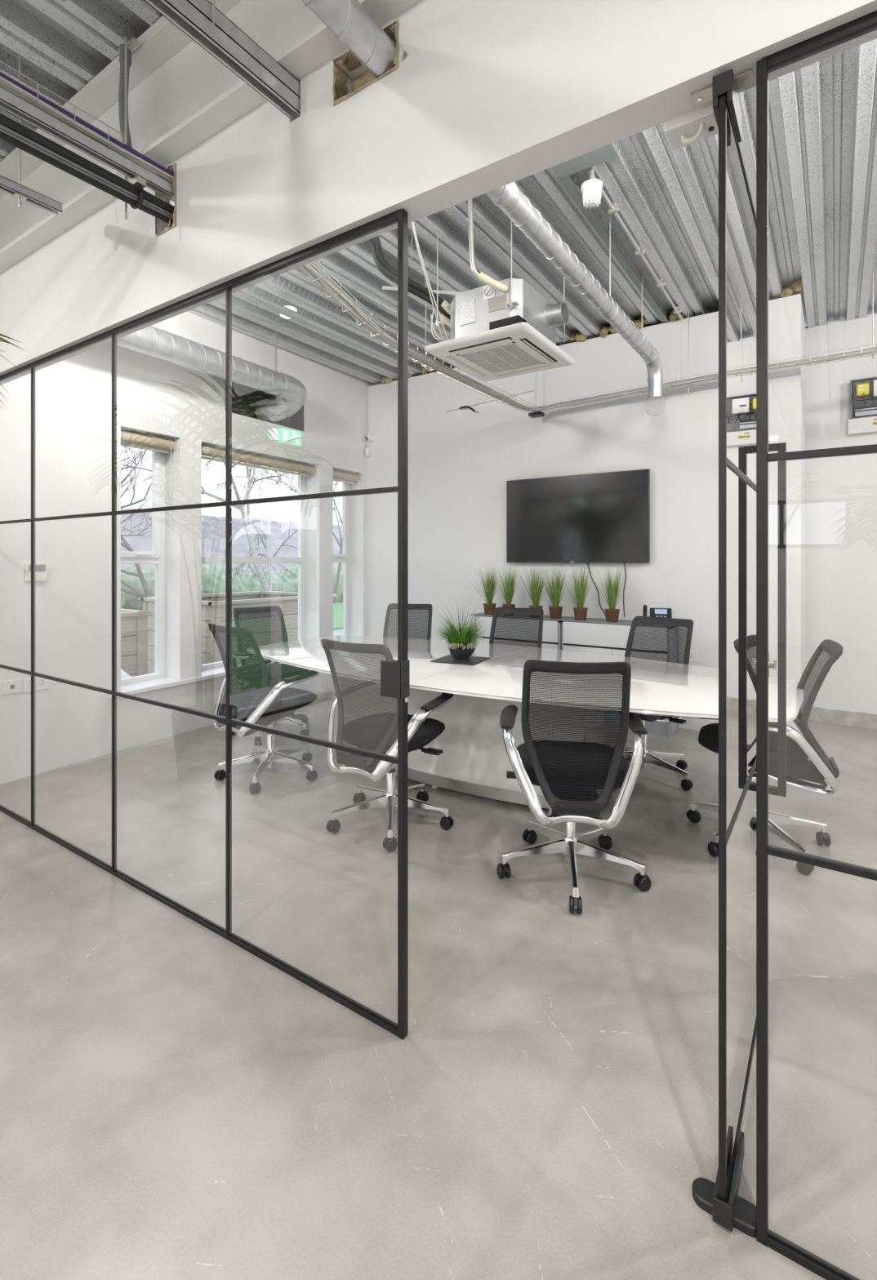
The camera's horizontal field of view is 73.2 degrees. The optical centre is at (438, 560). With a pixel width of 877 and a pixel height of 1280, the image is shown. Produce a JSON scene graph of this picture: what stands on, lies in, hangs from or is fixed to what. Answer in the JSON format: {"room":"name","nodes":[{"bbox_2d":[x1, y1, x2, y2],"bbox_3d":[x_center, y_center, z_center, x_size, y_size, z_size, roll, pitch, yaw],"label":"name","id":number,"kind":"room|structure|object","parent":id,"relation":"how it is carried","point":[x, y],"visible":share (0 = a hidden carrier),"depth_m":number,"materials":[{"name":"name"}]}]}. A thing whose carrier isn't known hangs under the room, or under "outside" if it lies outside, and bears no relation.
{"room":"office","nodes":[
{"label":"office","id":0,"kind":"room"},
{"bbox_2d":[0,311,375,783],"bbox_3d":[-4.275,-0.350,1.419,0.260,3.500,15.600,0,0,31],"label":"wall","id":1,"kind":"structure","parent":0,"point":[157,397],"depth_m":4.27,"materials":[{"name":"white paint"}]},
{"bbox_2d":[3,678,21,694],"bbox_3d":[-2.703,0.802,3.745,0.010,0.085,0.100,0,0,31],"label":"wall socket","id":2,"kind":"object","parent":1,"relation":"attached to","point":[10,686],"visible":1,"depth_m":3.74,"materials":[{"name":"white plastic"}]},
{"bbox_2d":[22,676,48,692],"bbox_3d":[-2.632,0.809,3.862,0.010,0.085,0.150,0,0,31],"label":"wall socket","id":3,"kind":"object","parent":1,"relation":"attached to","point":[41,683],"visible":0.85,"depth_m":3.86,"materials":[{"name":"white plastic"}]},
{"bbox_2d":[25,563,47,581],"bbox_3d":[-2.627,0.079,3.861,0.020,0.118,0.126,0,0,31],"label":"controller","id":4,"kind":"object","parent":1,"relation":"attached to","point":[41,569],"visible":0.91,"depth_m":3.86,"materials":[{"name":"beige plastic"}]},
{"bbox_2d":[120,441,164,685],"bbox_3d":[-2.381,-0.010,4.662,0.109,1.960,0.510,0,0,31],"label":"window","id":5,"kind":"structure","parent":1,"relation":"in","point":[157,557],"depth_m":4.82,"materials":[{"name":"white plastic"}]},
{"bbox_2d":[120,430,175,565],"bbox_3d":[-2.281,-0.471,4.601,0.092,1.028,0.476,0,0,31],"label":"roller blind","id":6,"kind":"object","parent":5,"relation":"attached to","point":[128,437],"visible":0.9,"depth_m":4.62,"materials":[{"name":"beige fabric"}]},
{"bbox_2d":[108,658,281,698],"bbox_3d":[-1.682,0.982,5.583,0.245,0.032,2.970,0,0,31],"label":"windowsill","id":7,"kind":"structure","parent":1,"relation":"attached to","point":[162,682],"depth_m":4.68,"materials":[{"name":"white wood"}]},
{"bbox_2d":[201,472,305,670],"bbox_3d":[-1.804,-0.013,5.666,0.051,1.965,1.445,0,0,31],"label":"window","id":8,"kind":"structure","parent":1,"relation":"in","point":[300,560],"depth_m":6.22,"materials":[{"name":"white plastic"}]},
{"bbox_2d":[201,445,315,564],"bbox_3d":[-1.680,-0.476,5.590,0.092,1.028,1.411,0,0,31],"label":"roller blind","id":9,"kind":"object","parent":8,"relation":"attached to","point":[206,451],"visible":0.91,"depth_m":5.56,"materials":[{"name":"beige fabric"}]},
{"bbox_2d":[231,382,303,431],"bbox_3d":[-1.682,-1.437,5.602,0.166,0.276,0.968,0,0,31],"label":"wall opening","id":10,"kind":"object","parent":1,"relation":"in","point":[245,399],"visible":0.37,"depth_m":5.58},
{"bbox_2d":[333,478,349,635],"bbox_3d":[-1.165,-0.015,6.662,0.109,1.970,0.540,0,0,31],"label":"window","id":11,"kind":"structure","parent":1,"relation":"in","point":[344,557],"depth_m":6.84,"materials":[{"name":"white plastic"}]},
{"bbox_2d":[333,470,359,563],"bbox_3d":[-1.065,-0.481,6.601,0.092,1.028,0.506,0,0,31],"label":"roller blind","id":12,"kind":"object","parent":11,"relation":"attached to","point":[339,475],"visible":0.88,"depth_m":6.63,"materials":[{"name":"beige fabric"}]},
{"bbox_2d":[0,689,876,1279],"bbox_3d":[-1.084,1.460,-0.718,9.400,0.120,15.600,0,0,34],"label":"floor","id":13,"kind":"structure","parent":0,"point":[176,1104],"depth_m":1.76,"materials":[{"name":"concrete"}]},
{"bbox_2d":[208,623,319,794],"bbox_3d":[-1.103,0.897,3.854,0.649,0.999,0.694,0,0,38],"label":"chair","id":14,"kind":"object","parent":13,"relation":"on","point":[263,705],"visible":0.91,"depth_m":3.68,"materials":[{"name":"black fabric"}]},
{"bbox_2d":[231,605,309,745],"bbox_3d":[-1.342,0.897,4.813,0.657,0.999,0.664,0,0,-41],"label":"chair","id":15,"kind":"object","parent":13,"relation":"on","point":[277,672],"visible":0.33,"depth_m":4.92,"materials":[{"name":"black fabric"}]},
{"bbox_2d":[320,639,453,852],"bbox_3d":[-0.265,0.899,3.157,0.652,1.002,0.695,0,0,36],"label":"chair","id":16,"kind":"object","parent":13,"relation":"on","point":[377,732],"visible":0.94,"depth_m":2.97,"materials":[{"name":"black fabric"}]},
{"bbox_2d":[382,603,432,639],"bbox_3d":[-0.305,0.897,5.101,0.656,0.999,0.662,0,0,12],"label":"chair","id":17,"kind":"object","parent":13,"relation":"on","point":[415,608],"visible":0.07,"depth_m":5.33,"materials":[{"name":"black fabric"}]},
{"bbox_2d":[0,10,876,1279],"bbox_3d":[0.216,0.185,1.522,7.318,2.430,0.025,0,0,34],"label":"glass wall","id":18,"kind":"structure","parent":13,"relation":"on","point":[400,216],"depth_m":1.73,"materials":[{"name":"black metal"}]},
{"bbox_2d":[380,658,409,702],"bbox_3d":[-0.126,0.355,1.752,0.085,0.120,0.041,0,0,34],"label":"keep","id":19,"kind":"object","parent":18,"relation":"attached to","point":[394,675],"visible":0.98,"depth_m":1.73,"materials":[{"name":"black metal"}]},
{"bbox_2d":[711,68,786,1231],"bbox_3d":[0.837,0.186,1.597,0.137,2.403,0.885,0,0,34],"label":"door","id":20,"kind":"structure","parent":18,"relation":"in","point":[736,210],"depth_m":1.40,"materials":[{"name":"glass"}]},
{"bbox_2d":[488,607,543,648],"bbox_3d":[0.547,0.897,4.665,0.655,0.999,0.664,0,0,23],"label":"chair","id":21,"kind":"object","parent":13,"relation":"on","point":[525,613],"visible":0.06,"depth_m":4.89,"materials":[{"name":"black fabric"}]},
{"bbox_2d":[475,615,561,649],"bbox_3d":[0.790,0.966,5.564,0.868,0.868,0.310,0,0,34],"label":"storage cabinet","id":22,"kind":"object","parent":13,"relation":"on","point":[552,629],"visible":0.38,"depth_m":5.32,"materials":[{"name":"wood"}]},
{"bbox_2d":[246,635,804,808],"bbox_3d":[0.265,1.029,3.821,3.576,0.742,1.600,0,0,34],"label":"meeting table","id":23,"kind":"object","parent":13,"relation":"on","point":[473,760],"visible":0.62,"depth_m":3.48,"materials":[{"name":"white laminate"}]},
{"bbox_2d":[430,654,489,665],"bbox_3d":[0.147,0.655,3.888,0.300,0.006,0.300,0,0,26],"label":"mat","id":24,"kind":"object","parent":23,"relation":"on","point":[447,659],"visible":0.94,"depth_m":3.83,"materials":[{"name":"grey"}]},
{"bbox_2d":[422,597,506,659],"bbox_3d":[0.153,0.440,3.879,0.627,0.425,0.588,0,0,26],"label":"potted plant","id":25,"kind":"object","parent":24,"relation":"on","point":[461,646],"visible":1,"depth_m":3.84,"materials":[{"name":"green plant"}]},
{"bbox_2d":[440,636,482,659],"bbox_3d":[0.153,0.582,3.896,0.274,0.140,0.274,0,0,34],"label":"bowl","id":26,"kind":"object","parent":25,"relation":"attached to","point":[460,649],"depth_m":3.83,"materials":[{"name":"ceramic"}]},
{"bbox_2d":[497,659,651,913],"bbox_3d":[0.590,0.898,2.620,0.650,0.999,0.639,0,0,8],"label":"chair","id":27,"kind":"object","parent":13,"relation":"on","point":[569,775],"visible":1,"depth_m":2.43,"materials":[{"name":"black fabric"}]},
{"bbox_2d":[561,621,677,736],"bbox_3d":[1.538,0.966,5.062,0.910,0.868,0.310,0,0,34],"label":"storage cabinet","id":28,"kind":"object","parent":13,"relation":"on","point":[611,639],"visible":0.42,"depth_m":4.96,"materials":[{"name":"silver metal"}]},
{"bbox_2d":[470,612,671,626],"bbox_3d":[1.153,0.528,5.318,1.845,0.008,0.315,0,0,34],"label":"shelf","id":29,"kind":"object","parent":28,"relation":"on","point":[544,617],"visible":0.39,"depth_m":5.17,"materials":[{"name":"wood"}]},
{"bbox_2d":[471,565,500,614],"bbox_3d":[0.429,0.273,5.616,0.394,0.501,0.371,0,0,10],"label":"potted grass","id":30,"kind":"object","parent":29,"relation":"on","point":[489,592],"depth_m":5.64,"materials":[{"name":"green plant"}]},
{"bbox_2d":[483,603,496,614],"bbox_3d":[0.491,0.471,5.674,0.126,0.105,0.126,0,0,34],"label":"pot","id":31,"kind":"object","parent":30,"relation":"attached to","point":[488,607],"depth_m":5.63,"materials":[{"name":"brown ceramic"}]},
{"bbox_2d":[497,564,521,616],"bbox_3d":[0.650,0.271,5.523,0.315,0.506,0.355,0,0,-27],"label":"potted grass","id":32,"kind":"object","parent":29,"relation":"on","point":[508,590],"depth_m":5.54,"materials":[{"name":"green plant"}]},
{"bbox_2d":[518,563,556,617],"bbox_3d":[0.880,0.271,5.360,0.443,0.506,0.336,0,0,22],"label":"potted grass","id":33,"kind":"object","parent":29,"relation":"on","point":[535,589],"depth_m":5.37,"materials":[{"name":"green plant"}]},
{"bbox_2d":[528,605,542,617],"bbox_3d":[0.890,0.471,5.407,0.126,0.105,0.126,0,0,34],"label":"pot","id":34,"kind":"object","parent":33,"relation":"attached to","point":[530,606],"depth_m":5.36,"materials":[{"name":"brown ceramic"}]},
{"bbox_2d":[530,562,573,618],"bbox_3d":[1.017,0.273,5.272,0.339,0.501,0.354,0,0,-12],"label":"potted grass","id":35,"kind":"object","parent":29,"relation":"on","point":[555,611],"depth_m":5.27,"materials":[{"name":"green plant"}]},
{"bbox_2d":[548,606,562,618],"bbox_3d":[1.053,0.471,5.309,0.126,0.105,0.126,0,0,34],"label":"pot","id":36,"kind":"object","parent":35,"relation":"attached to","point":[555,612],"depth_m":5.26,"materials":[{"name":"brown ceramic"}]},
{"bbox_2d":[555,563,593,620],"bbox_3d":[1.161,0.271,5.140,0.418,0.504,0.396,0,0,34],"label":"potted grass","id":37,"kind":"object","parent":29,"relation":"on","point":[580,612],"depth_m":5.13,"materials":[{"name":"green plant"}]},
{"bbox_2d":[573,607,587,620],"bbox_3d":[1.243,0.471,5.170,0.126,0.105,0.126,0,0,34],"label":"pot","id":38,"kind":"object","parent":37,"relation":"attached to","point":[580,613],"depth_m":5.12,"materials":[{"name":"brown ceramic"}]},
{"bbox_2d":[593,563,629,622],"bbox_3d":[1.448,0.272,4.996,0.364,0.503,0.342,0,0,34],"label":"potted grass","id":39,"kind":"object","parent":29,"relation":"on","point":[611,614],"depth_m":4.99,"materials":[{"name":"green plant"}]},
{"bbox_2d":[604,608,619,622],"bbox_3d":[1.477,0.471,5.025,0.126,0.105,0.126,0,0,34],"label":"pot","id":40,"kind":"object","parent":39,"relation":"attached to","point":[611,615],"depth_m":4.98,"materials":[{"name":"brown ceramic"}]},
{"bbox_2d":[642,604,671,624],"bbox_3d":[1.764,0.455,4.824,0.264,0.170,0.187,0,0,20],"label":"desk phone","id":41,"kind":"object","parent":29,"relation":"on","point":[654,612],"visible":0.39,"depth_m":4.85,"materials":[{"name":"grey"}]},
{"bbox_2d":[622,615,693,791],"bbox_3d":[1.345,0.897,3.848,0.652,0.999,0.693,0,0,44],"label":"chair","id":42,"kind":"object","parent":13,"relation":"on","point":[651,757],"visible":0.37,"depth_m":3.96,"materials":[{"name":"black fabric"}]},
{"bbox_2d":[692,1177,755,1237],"bbox_3d":[0.622,1.390,1.271,0.140,0.020,0.056,0,0,34],"label":"door stop","id":43,"kind":"object","parent":13,"relation":"on","point":[744,1216],"depth_m":1.26,"materials":[{"name":"black plastic"}]},
{"bbox_2d":[686,639,842,875],"bbox_3d":[1.603,0.897,2.952,0.682,0.999,0.657,0,0,27],"label":"chair","id":44,"kind":"object","parent":13,"relation":"on","point":[799,748],"visible":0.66,"depth_m":2.78,"materials":[{"name":"black fabric"}]},
{"bbox_2d":[0,0,876,385],"bbox_3d":[0.237,-1.540,1.527,7.410,1.020,0.100,0,0,34],"label":"wall","id":45,"kind":"structure","parent":0,"point":[485,96],"depth_m":1.77,"materials":[{"name":"white paint"}]},
{"bbox_2d":[155,163,176,236],"bbox_3d":[-1.073,-1.442,2.370,0.138,0.267,0.061,0,0,34],"label":"torn plasterboard","id":46,"kind":"object","parent":45,"relation":"attached to","point":[157,195],"visible":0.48,"depth_m":2.34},
{"bbox_2d":[144,0,300,120],"bbox_3d":[-1.400,-1.515,0.567,0.046,0.100,3.380,0,0,34],"label":"linear light fixture","id":47,"kind":"object","parent":45,"relation":"attached to","point":[224,41],"visible":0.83,"depth_m":1.74,"materials":[{"name":"black"}]},
{"bbox_2d":[0,113,450,327],"bbox_3d":[-1.623,-1.665,1.622,0.364,0.667,5.879,0,0,36],"label":"pipes","id":48,"kind":"object","parent":45,"relation":"attached to","point":[12,132],"visible":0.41,"depth_m":2.14,"materials":[{"name":"grey"}]},
{"bbox_2d":[0,86,173,201],"bbox_3d":[-1.981,-1.460,0.969,0.041,0.041,3.400,0,0,34],"label":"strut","id":49,"kind":"object","parent":48,"relation":"attached to","point":[10,102],"visible":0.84,"depth_m":2.05,"materials":[{"name":"black"}]},
{"bbox_2d":[0,61,173,182],"bbox_3d":[-1.994,-1.519,0.977,0.099,0.064,3.400,0,0,34],"label":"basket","id":50,"kind":"object","parent":49,"relation":"on","point":[6,82],"visible":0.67,"depth_m":2.04,"materials":[{"name":"silver metal"}]},
{"bbox_2d":[0,61,124,152],"bbox_3d":[-2.063,-1.519,0.874,0.099,0.064,3.150,0,0,34],"label":"wire tray","id":51,"kind":"object","parent":50,"relation":"on","point":[6,82],"depth_m":1.99,"materials":[{"name":"silver metal"}]},
{"bbox_2d":[124,36,127,219],"bbox_3d":[-1.187,-1.640,2.242,0.008,0.690,0.008,0,0,-34],"label":"rod","id":52,"kind":"object","parent":48,"relation":"attached to","point":[126,37],"visible":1,"depth_m":2.24,"materials":[{"name":"silver metal"}]},
{"bbox_2d":[351,69,376,92],"bbox_3d":[-0.221,-1.480,1.877,0.140,0.160,0.020,0,0,34],"label":"lining","id":53,"kind":"object","parent":45,"relation":"attached to","point":[357,82],"visible":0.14,"depth_m":1.88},
{"bbox_2d":[333,19,406,106],"bbox_3d":[-0.197,-1.493,1.782,0.292,0.152,0.061,0,0,34],"label":"torn plasterboard","id":54,"kind":"object","parent":45,"relation":"attached to","point":[348,60],"visible":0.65,"depth_m":1.83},
{"bbox_2d":[663,103,718,150],"bbox_3d":[0.598,-1.043,1.393,0.110,0.114,0.080,0,0,34],"label":"sensor","id":55,"kind":"object","parent":45,"relation":"attached to","point":[700,124],"visible":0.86,"depth_m":1.38,"materials":[{"name":"white plastic"}]},
{"bbox_2d":[690,68,754,106],"bbox_3d":[0.618,-1.026,1.286,0.122,0.008,0.040,0,0,34],"label":"plate","id":56,"kind":"object","parent":45,"relation":"attached to","point":[745,78],"visible":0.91,"depth_m":1.28,"materials":[{"name":"beige metal"}]},
{"bbox_2d":[0,0,876,384],"bbox_3d":[-0.958,-2.067,-0.802,9.507,0.075,15.600,0,0,34],"label":"ceiling","id":57,"kind":"structure","parent":0,"point":[62,46],"depth_m":3.64,"materials":[{"name":"metal"}]},
{"bbox_2d":[17,54,22,207],"bbox_3d":[-1.695,-1.765,2.391,0.018,0.670,0.016,0,0,34],"label":"hanging rod","id":58,"kind":"object","parent":57,"relation":"hanging from","point":[20,202],"visible":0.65,"depth_m":2.39,"materials":[{"name":"silver metal"}]},
{"bbox_2d":[0,175,62,215],"bbox_3d":[-2.361,-1.490,1.399,0.041,0.043,2.690,0,0,34],"label":"strut","id":59,"kind":"object","parent":58,"relation":"hanging from","point":[15,189],"visible":1,"depth_m":2.41,"materials":[{"name":"silver metal"}]},
{"bbox_2d":[12,191,27,201],"bbox_3d":[-1.695,-1.471,2.391,0.040,0.006,0.040,0,0,34],"label":"washer","id":60,"kind":"object","parent":59,"relation":"in","point":[24,195],"depth_m":2.39,"materials":[{"name":"silver metal"}]},
{"bbox_2d":[0,0,421,273],"bbox_3d":[0.201,-1.801,1.555,7.400,0.458,0.295,0,0,34],"label":"steel beam","id":61,"kind":"structure","parent":57,"relation":"attached to","point":[162,41],"depth_m":2.28,"materials":[{"name":"metal"}]},
{"bbox_2d":[118,36,138,147],"bbox_3d":[-1.198,-1.771,2.280,0.110,0.430,0.042,0,0,34],"label":"conduit","id":62,"kind":"object","parent":61,"relation":"attached to","point":[133,42],"visible":0.69,"depth_m":2.28,"materials":[{"name":"grey"}]},
{"bbox_2d":[275,331,276,371],"bbox_3d":[-1.444,-1.875,5.245,0.002,0.410,0.020,0,0,34],"label":"strap","id":63,"kind":"object","parent":57,"relation":"hanging from","point":[275,331],"visible":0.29,"depth_m":5.25,"materials":[{"name":"silver metal"}]},
{"bbox_2d":[108,325,306,422],"bbox_3d":[-1.894,-1.487,4.535,0.549,0.380,2.510,0,0,23],"label":"spiral duct","id":64,"kind":"object","parent":63,"relation":"hanging from","point":[291,393],"visible":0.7,"depth_m":4.67,"materials":[{"name":"metal"}]},
{"bbox_2d":[382,231,460,294],"bbox_3d":[-0.124,-1.910,3.589,0.647,0.322,0.996,0,0,6],"label":"brace","id":65,"kind":"object","parent":57,"relation":"attached to","point":[384,287],"visible":0.36,"depth_m":4.07,"materials":[{"name":"metal"}]},
{"bbox_2d":[424,280,426,369],"bbox_3d":[-0.089,-1.720,4.155,0.018,0.760,0.016,0,0,34],"label":"rod","id":66,"kind":"object","parent":57,"relation":"hanging from","point":[425,281],"visible":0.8,"depth_m":4.15,"materials":[{"name":"silver metal"}]},
{"bbox_2d":[295,260,397,353],"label":"basket","id":67,"kind":"object","parent":66,"relation":"hanging from","point":[352,308],"depth_m":3.41,"materials":[{"name":"silver metal"}]},
{"bbox_2d":[295,260,535,413],"bbox_3d":[-0.134,-1.537,3.993,0.123,0.381,3.481,0,0,34],"label":"wire tray","id":68,"kind":"object","parent":67,"relation":"on","point":[352,308],"depth_m":3.67,"materials":[{"name":"silver metal"}]},
{"bbox_2d":[408,341,648,417],"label":"cable tray","id":69,"kind":"object","parent":66,"relation":"hanging from","point":[414,354],"depth_m":4.91,"materials":[{"name":"silver metal"}]},
{"bbox_2d":[662,371,718,391],"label":"cable tray","id":70,"kind":"object","parent":66,"relation":"hanging from","point":[711,377],"depth_m":4.72,"materials":[{"name":"silver metal"}]},
{"bbox_2d":[529,343,876,413],"bbox_3d":[2.513,-1.425,4.407,3.940,0.124,0.104,0,0,34],"label":"wire tray","id":71,"kind":"object","parent":70,"relation":"on","point":[843,355],"depth_m":4.70,"materials":[{"name":"silver metal"}]},
{"bbox_2d":[768,343,876,372],"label":"cable tray","id":72,"kind":"object","parent":66,"relation":"hanging from","point":[843,355],"depth_m":4.23,"materials":[{"name":"silver metal"}]},
{"bbox_2d":[411,222,448,342],"bbox_3d":[-0.053,-1.679,3.152,0.124,0.706,1.058,0,0,7],"label":"cable","id":73,"kind":"object","parent":57,"relation":"hanging from","point":[412,223],"visible":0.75,"depth_m":3.32,"materials":[{"name":"white plastic"}]},
{"bbox_2d":[467,198,507,293],"bbox_3d":[0.279,-1.823,3.386,0.244,0.556,0.052,0,0,-16],"label":"drain pipe","id":74,"kind":"object","parent":57,"relation":"attached to","point":[482,277],"visible":0.94,"depth_m":3.35,"materials":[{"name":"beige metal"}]},
{"bbox_2d":[511,220,511,308],"bbox_3d":[0.417,-1.770,3.375,0.018,0.660,0.016,0,0,34],"label":"rod","id":75,"kind":"object","parent":57,"relation":"hanging from","point":[511,220],"visible":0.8,"depth_m":3.37,"materials":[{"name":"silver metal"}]},
{"bbox_2d":[424,277,574,381],"bbox_3d":[0.414,-1.453,3.761,0.710,0.354,0.772,0,0,34],"label":"air conditioner","id":76,"kind":"object","parent":75,"relation":"hanging from","point":[491,340],"depth_m":3.58,"materials":[{"name":"white plastic"}]},
{"bbox_2d":[445,355,487,376],"bbox_3d":[0.191,-1.286,3.911,0.038,0.009,0.480,0,0,34],"label":"outlet","id":77,"kind":"object","parent":76,"relation":"attached to","point":[455,360],"depth_m":3.90,"materials":[{"name":"beige plastic"}]},
{"bbox_2d":[448,337,512,353],"bbox_3d":[0.245,-1.283,3.527,0.420,0.014,0.040,0,0,34],"label":"outlet","id":78,"kind":"object","parent":76,"relation":"attached to","point":[501,340],"depth_m":3.52,"materials":[{"name":"beige plastic"}]},
{"bbox_2d":[456,341,545,374],"bbox_3d":[0.406,-1.281,3.766,0.398,0.008,0.458,0,0,34],"label":"ceiling vent","id":79,"kind":"object","parent":76,"relation":"in","point":[508,356],"depth_m":3.74,"materials":[{"name":"beige plastic"}]},
{"bbox_2d":[493,364,551,377],"bbox_3d":[0.566,-1.286,4.005,0.420,0.009,0.040,0,0,34],"label":"outlet","id":80,"kind":"object","parent":76,"relation":"attached to","point":[540,366],"depth_m":4.00,"materials":[{"name":"beige plastic"}]},
{"bbox_2d":[520,337,557,362],"bbox_3d":[0.621,-1.286,3.622,0.038,0.009,0.480,0,0,34],"label":"outlet","id":81,"kind":"object","parent":76,"relation":"attached to","point":[528,343],"depth_m":3.60,"materials":[{"name":"beige plastic"}]},
{"bbox_2d":[580,166,602,208],"bbox_3d":[0.793,-1.934,3.057,0.110,0.192,0.110,0,0,34],"label":"detector","id":82,"kind":"object","parent":57,"relation":"hanging from","point":[591,188],"visible":1,"depth_m":3.03,"materials":[{"name":"white plastic"}]},
{"bbox_2d":[551,142,667,322],"bbox_3d":[1.326,-2.015,3.868,0.320,0.021,2.500,0,0,34],"label":"steel trimmer","id":83,"kind":"object","parent":57,"relation":"attached to","point":[562,171],"visible":0.68,"depth_m":3.28},
{"bbox_2d":[608,213,610,295],"bbox_3d":[1.010,-1.815,3.478,0.018,0.570,0.016,0,0,34],"label":"rod","id":84,"kind":"object","parent":57,"relation":"hanging from","point":[610,214],"visible":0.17,"depth_m":3.47,"materials":[{"name":"silver metal"}]},
{"bbox_2d":[302,0,662,399],"bbox_3d":[-0.341,-1.373,1.466,0.108,0.355,7.054,0,0,34],"label":"spiral duct","id":85,"kind":"object","parent":84,"relation":"hanging from","point":[355,27],"visible":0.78,"depth_m":2.47,"materials":[{"name":"metal"}]},
{"bbox_2d":[594,176,683,319],"bbox_3d":[1.417,-2.007,3.987,0.057,0.046,2.200,0,0,34],"label":"conduit","id":86,"kind":"object","parent":57,"relation":"attached to","point":[613,208],"visible":0.96,"depth_m":3.81,"materials":[{"name":"silver metal"}]},
{"bbox_2d":[780,278,802,297],"bbox_3d":[2.675,-2.053,4.458,0.164,0.094,0.090,0,0,34],"label":"tuft","id":87,"kind":"object","parent":57,"relation":"attached to","point":[797,286],"visible":0.97,"depth_m":4.45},
{"bbox_2d":[871,265,874,363],"bbox_3d":[3.037,-1.740,4.128,0.018,0.720,0.016,0,0,34],"label":"rod","id":88,"kind":"object","parent":57,"relation":"hanging from","point":[873,359],"visible":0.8,"depth_m":4.12,"materials":[{"name":"silver metal"}]},
{"bbox_2d":[502,604,515,616],"bbox_3d":[0.663,0.471,5.571,0.126,0.105,0.126,0,0,34],"label":"pot","id":89,"kind":"object","parent":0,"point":[503,605],"depth_m":5.53,"materials":[{"name":"brown ceramic"}]},
{"bbox_2d":[367,293,805,735],"bbox_3d":[1.198,-0.305,6.194,4.485,3.410,1.180,0,0,34],"label":"wall","id":90,"kind":"structure","parent":0,"point":[461,461],"depth_m":5.35,"materials":[{"name":"white paint"}]},
{"bbox_2d":[444,388,533,412],"bbox_3d":[0.478,-1.564,5.915,1.001,0.147,0.076,0,0,34],"label":"cable","id":91,"kind":"object","parent":90,"relation":"attached to","point":[468,406],"visible":1,"depth_m":5.96,"materials":[{"name":"white plastic"}]},
{"bbox_2d":[201,61,876,378],"bbox_3d":[0.450,-2.066,3.780,5.046,0.052,3.578,0,0,34],"label":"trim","id":92,"kind":"structure","parent":90,"relation":"attached to","point":[779,273],"depth_m":4.14,"materials":[{"name":"metal"}]},
{"bbox_2d":[506,468,649,562],"bbox_3d":[1.241,-0.376,5.412,1.350,0.798,0.068,0,0,34],"label":"television","id":93,"kind":"object","parent":90,"relation":"attached to","point":[600,517],"visible":1,"depth_m":5.34,"materials":[{"name":"grey"}]},
{"bbox_2d":[804,313,876,714],"bbox_3d":[4.721,-0.325,4.358,3.420,3.450,0.300,0,0,34],"label":"wall","id":94,"kind":"structure","parent":0,"point":[841,491],"depth_m":5.04,"materials":[{"name":"white paint"}]},
{"bbox_2d":[807,706,876,729],"bbox_3d":[4.623,1.338,4.222,3.400,0.124,0.035,0,0,34],"label":"baseboard","id":95,"kind":"structure","parent":94,"relation":"attached to","point":[856,719],"depth_m":5.00,"materials":[{"name":"wood"}]},
{"bbox_2d":[847,376,876,435],"bbox_3d":[3.745,-1.282,4.779,0.710,0.445,0.089,0,0,34],"label":"electrical panel","id":96,"kind":"object","parent":94,"relation":"attached to","point":[863,392],"visible":1,"depth_m":4.90,"materials":[{"name":"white plastic"}]},
{"label":"outside","id":97,"kind":"structure","parent":0,"visible":0},
{"bbox_2d":[333,629,342,635],"bbox_3d":[-30.826,1.675,38.764,85.600,0.150,110.000,0,0,34],"label":"ground","id":98,"kind":"structure","parent":97,"point":[339,632],"depth_m":12.96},
{"bbox_2d":[120,450,151,597],"bbox_3d":[-8.311,-0.783,13.345,3.044,4.784,4.948,0,0,4],"label":"bare tree","id":99,"kind":"object","parent":98,"relation":"on","point":[126,544],"visible":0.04,"depth_m":13.94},
{"bbox_2d":[120,608,151,676],"bbox_3d":[-4.078,1.070,6.170,1.650,1.060,1.300,0,0,34],"label":"planter box","id":100,"kind":"object","parent":98,"relation":"on","point":[133,622],"visible":0.25,"depth_m":6.14,"materials":[{"name":"beige wood"}]},
{"bbox_2d":[120,445,151,536],"bbox_3d":[-6.194,-1.302,8.864,5.032,5.833,3.835,0,0,34],"label":"bare tree","id":101,"kind":"object","parent":98,"relation":"on","point":[131,504],"visible":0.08,"depth_m":8.88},
{"bbox_2d":[120,446,342,591],"bbox_3d":[-5.130,-1.429,14.888,6.832,6.084,5.125,0,0,28],"label":"bare tree","id":102,"kind":"object","parent":98,"relation":"on","point":[263,580],"visible":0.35,"depth_m":15.01,"materials":[{"name":"brown plant"}]},
{"bbox_2d":[120,563,342,610],"bbox_3d":[-5.778,1.246,22.667,7.260,2.455,27.168,0,0,34],"label":"hedge","id":103,"kind":"object","parent":98,"relation":"on","point":[213,575],"visible":0.13,"depth_m":16.79,"materials":[{"name":"plant"}]},
{"bbox_2d":[138,591,336,674],"bbox_3d":[-2.870,1.060,8.642,1.700,1.080,2.150,0,0,34],"label":"planter box","id":104,"kind":"object","parent":98,"relation":"on","point":[213,606],"visible":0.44,"depth_m":8.12,"materials":[{"name":"beige wood"}]},
{"bbox_2d":[281,471,342,603],"bbox_3d":[-3.698,-1.585,21.660,5.586,6.401,4.896,0,0,21],"label":"bare tree","id":105,"kind":"object","parent":98,"relation":"on","point":[336,484],"visible":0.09,"depth_m":21.35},
{"bbox_2d":[333,601,342,630],"bbox_3d":[-17.145,1.575,36.805,50.500,0.050,58.000,0,0,34],"label":"lawn","id":106,"kind":"structure","parent":98,"relation":"on","point":[337,606],"depth_m":16.41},
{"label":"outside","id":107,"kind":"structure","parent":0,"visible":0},
{"bbox_2d":[120,508,342,573],"bbox_3d":[-16.179,-1.764,69.190,40.000,7.367,136.850,0,0,34],"label":"wooded hill","id":108,"kind":"structure","parent":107,"point":[213,528],"depth_m":47.75,"materials":[{"name":"plant"}]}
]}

